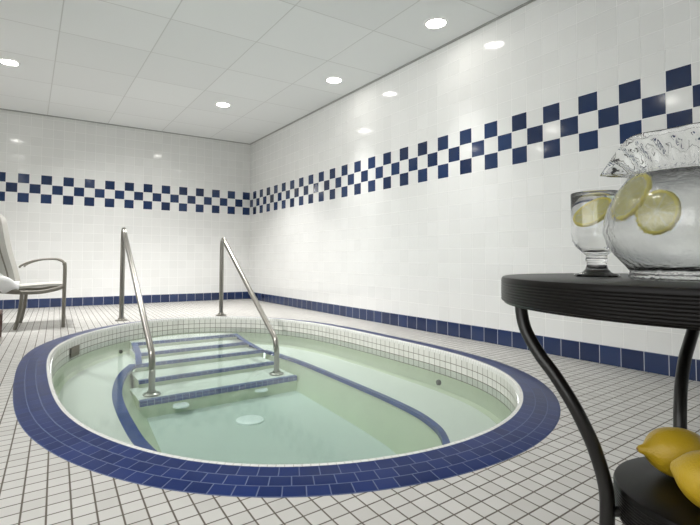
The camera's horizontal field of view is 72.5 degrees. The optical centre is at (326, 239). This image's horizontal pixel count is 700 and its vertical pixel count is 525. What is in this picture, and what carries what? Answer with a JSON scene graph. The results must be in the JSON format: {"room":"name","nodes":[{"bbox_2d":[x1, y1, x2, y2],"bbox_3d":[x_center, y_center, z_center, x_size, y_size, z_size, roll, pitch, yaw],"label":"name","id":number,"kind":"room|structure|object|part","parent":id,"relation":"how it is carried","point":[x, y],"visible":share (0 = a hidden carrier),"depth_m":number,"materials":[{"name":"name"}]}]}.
{"room":"indoor spa room","nodes":[
{"label":"indoor spa room","id":0,"kind":"room"},
{"bbox_2d":[0,109,250,299],"bbox_3d":[-3.291,-0.406,6.538,4.750,2.637,0.120,2,-3,-32],"label":"wall","id":1,"kind":"structure","parent":0,"point":[69,188],"depth_m":6.71,"materials":[{"name":"tile"}]},
{"bbox_2d":[0,108,247,143],"bbox_3d":[-3.256,-1.621,6.521,4.728,0.010,0.022,2,-3,-32],"label":"trim","id":2,"kind":"structure","parent":1,"relation":"attached to","point":[0,108],"depth_m":6.72,"materials":[{"name":"grey"}]},
{"bbox_2d":[0,291,248,308],"bbox_3d":[-3.265,0.831,6.432,4.744,0.116,0.006,2,-3,-32],"label":"baseboard","id":3,"kind":"structure","parent":1,"relation":"attached to","point":[131,299],"depth_m":6.63,"materials":[{"name":"blue tile"}]},
{"bbox_2d":[0,0,529,143],"bbox_3d":[-0.780,-1.825,2.603,4.990,0.100,9.540,2,-3,-32],"label":"ceiling","id":4,"kind":"structure","parent":0,"point":[159,65],"depth_m":4.34,"materials":[{"name":"white tile"}]},
{"bbox_2d":[0,58,20,66],"bbox_3d":[-3.043,-1.701,4.570,0.192,0.008,0.192,2,-3,-32],"label":"recessed light","id":5,"kind":"object","parent":4,"relation":"in","point":[6,61],"visible":1,"depth_m":4.57,"materials":[{"name":"white ceramic"}]},
{"bbox_2d":[215,102,230,106],"bbox_3d":[-1.259,-1.642,5.799,0.192,0.008,0.192,2,-3,-32],"label":"recessed light","id":6,"kind":"object","parent":4,"relation":"in","point":[219,104],"visible":1,"depth_m":5.79,"materials":[{"name":"white ceramic"}]},
{"bbox_2d":[325,77,342,83],"bbox_3d":[0.080,-1.669,4.990,0.192,0.008,0.192,2,-3,-32],"label":"recessed light","id":7,"kind":"object","parent":4,"relation":"in","point":[332,80],"visible":1,"depth_m":4.99,"materials":[{"name":"white ceramic"}]},
{"bbox_2d":[424,17,447,28],"bbox_3d":[0.869,-1.715,3.780,0.192,0.008,0.192,2,-3,-32],"label":"recessed light","id":8,"kind":"object","parent":4,"relation":"in","point":[435,22],"visible":1,"depth_m":3.77,"materials":[{"name":"white ceramic"}]},
{"bbox_2d":[0,299,699,524],"bbox_3d":[-0.792,0.740,2.499,4.750,0.001,9.300,2,-3,-32],"label":"floor","id":9,"kind":"structure","parent":0,"point":[552,482],"depth_m":1.42,"materials":[{"name":"white tile"}]},
{"bbox_2d":[0,310,2,336],"bbox_3d":[-2.703,0.672,3.676,0.330,0.215,0.320,2,-3,-32],"label":"wooden stool","id":10,"kind":"object","parent":9,"relation":"on","point":[1,311],"visible":1,"depth_m":3.86,"materials":[{"name":"brown wood"}]},
{"bbox_2d":[0,215,66,329],"bbox_3d":[-2.831,0.301,4.536,0.633,1.036,0.562,2,-3,-28],"label":"patio chair","id":11,"kind":"object","parent":9,"relation":"on","point":[8,267],"visible":0.9,"depth_m":4.37,"materials":[{"name":"beige metal"}]},
{"bbox_3d":[-2.895,0.134,4.253,0.170,0.661,0.028,2,-3,-28],"label":"post","id":12,"kind":"part","parent":11,"relation":"part of","materials":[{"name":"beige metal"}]},
{"bbox_2d":[0,273,19,292],"bbox_3d":[-2.868,0.314,4.181,0.304,0.308,0.099,2,-3,-28],"label":"towel","id":13,"kind":"object","parent":11,"relation":"on","point":[7,284],"visible":1,"depth_m":4.17,"materials":[{"name":"white fabric"}]},
{"bbox_3d":[-3.005,0.108,4.449,0.236,0.661,0.470,2,-3,-28],"label":"backrest","id":14,"kind":"part","parent":11,"relation":"part of","materials":[{"name":"grey fabric"}]},
{"bbox_3d":[-2.758,0.640,4.266,0.076,0.336,0.042,2,-3,-28],"label":"leg","id":15,"kind":"part","parent":11,"relation":"part of","materials":[{"name":"beige metal"}]},
{"bbox_3d":[-3.005,0.658,4.724,0.076,0.336,0.042,2,-3,-28],"label":"leg","id":16,"kind":"part","parent":11,"relation":"part of","materials":[{"name":"beige metal"}]},
{"bbox_3d":[-2.667,0.455,4.323,0.495,0.082,0.026,2,-3,-28],"label":"seat rail","id":17,"kind":"part","parent":11,"relation":"part of","materials":[{"name":"beige metal"}]},
{"bbox_3d":[-2.914,0.472,4.780,0.495,0.082,0.026,2,-3,-28],"label":"seat rail","id":18,"kind":"part","parent":11,"relation":"part of","materials":[{"name":"beige metal"}]},
{"bbox_3d":[-2.781,0.439,4.557,0.452,0.068,0.500,2,-3,-28],"label":"seat","id":19,"kind":"part","parent":11,"relation":"part of","materials":[{"name":"grey fabric"}]},
{"bbox_3d":[-2.602,0.211,4.367,0.366,0.093,0.034,2,-3,-28],"label":"armrest","id":20,"kind":"part","parent":11,"relation":"part of","materials":[{"name":"beige metal"}]},
{"bbox_3d":[-2.447,0.510,4.439,0.039,0.602,0.042,2,-3,-28],"label":"leg","id":21,"kind":"part","parent":11,"relation":"part of","materials":[{"name":"beige metal"}]},
{"bbox_2d":[13,316,560,497],"bbox_3d":[-0.574,1.023,3.285,2.654,0.540,4.222,2,-3,-32],"label":"hot tub","id":22,"kind":"object","parent":9,"relation":"in","point":[350,410],"visible":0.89,"depth_m":3.00,"materials":[{"name":"blue tile"}]},
{"bbox_2d":[115,227,160,396],"bbox_3d":[-1.689,0.497,4.207,0.128,1.307,1.795,2,-3,-30],"label":"handrail","id":23,"kind":"object","parent":22,"relation":"on","point":[151,392],"visible":1,"depth_m":4.08,"materials":[{"name":"silver metal"}]},
{"bbox_2d":[215,237,283,374],"bbox_3d":[-0.809,0.563,4.766,0.128,1.230,1.609,2,-3,-31],"label":"handrail","id":24,"kind":"object","parent":22,"relation":"on","point":[223,243],"visible":1,"depth_m":4.75,"materials":[{"name":"silver metal"}]},
{"bbox_2d":[501,273,699,524],"bbox_3d":[0.608,0.369,0.708,0.650,0.619,0.650,0,-2,3],"label":"side table","id":25,"kind":"object","parent":9,"relation":"on","point":[639,493],"visible":0.88,"depth_m":0.69,"materials":[{"name":"black wood"}]},
{"bbox_3d":[0.393,0.393,0.799,0.030,0.576,0.159,2,-3,-40],"label":"leg","id":26,"kind":"part","parent":25,"relation":"part of","materials":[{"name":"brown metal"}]},
{"bbox_2d":[570,190,620,276],"bbox_3d":[0.465,-0.009,0.821,0.078,0.144,0.078,2,-3,-32],"label":"water goblet","id":27,"kind":"object","parent":25,"relation":"on","point":[588,208],"visible":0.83,"depth_m":0.80,"materials":[{"name":"clear glass"}]},
{"bbox_2d":[600,122,699,281],"bbox_3d":[0.527,-0.046,0.665,0.205,0.205,0.252,2,-3,-32],"label":"glass pitcher","id":28,"kind":"object","parent":25,"relation":"on","point":[651,224],"visible":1,"depth_m":0.64,"materials":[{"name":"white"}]},
{"bbox_2d":[613,457,699,524],"bbox_3d":[0.608,0.409,0.706,0.314,0.052,0.314,2,-3,-32],"label":"shelf","id":29,"kind":"object","parent":25,"relation":"attached to","point":[643,494],"depth_m":0.72,"materials":[{"name":"black wood"}]},
{"bbox_2d":[636,427,699,477],"bbox_3d":[0.570,0.346,0.778,0.096,0.078,0.088,-2,-3,43],"label":"lemon","id":30,"kind":"object","parent":25,"relation":"on","point":[661,446],"visible":0.8,"depth_m":0.76,"materials":[{"name":"yellow food"}]},
{"bbox_2d":[670,450,699,507],"bbox_3d":[0.544,0.341,0.669,0.088,0.081,0.085,0,-2,2],"label":"lemon","id":31,"kind":"object","parent":25,"relation":"on","point":[685,469],"visible":1,"depth_m":0.67,"materials":[{"name":"yellow food"}]},
{"bbox_3d":[0.700,0.400,0.922,0.159,0.576,0.030,2,-3,-40],"label":"leg","id":32,"kind":"part","parent":25,"relation":"part of","materials":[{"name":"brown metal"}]},
{"bbox_2d":[249,0,699,358],"bbox_3d":[1.244,-0.493,3.896,0.120,2.637,9.420,2,-3,-32],"label":"wall","id":33,"kind":"structure","parent":0,"point":[454,172],"depth_m":3.81,"materials":[{"name":"tile"}]},
{"bbox_2d":[249,0,535,144],"bbox_3d":[1.222,-1.709,3.857,0.022,0.010,9.300,2,-3,-32],"label":"trim","id":34,"kind":"structure","parent":33,"relation":"attached to","point":[530,1],"depth_m":4.42,"materials":[{"name":"grey"}]},
{"bbox_2d":[249,292,699,381],"bbox_3d":[1.217,0.742,3.761,0.006,0.116,9.300,2,-3,-32],"label":"baseboard","id":35,"kind":"structure","parent":33,"relation":"attached to","point":[657,363],"depth_m":3.52,"materials":[{"name":"blue tile"}]}
]}

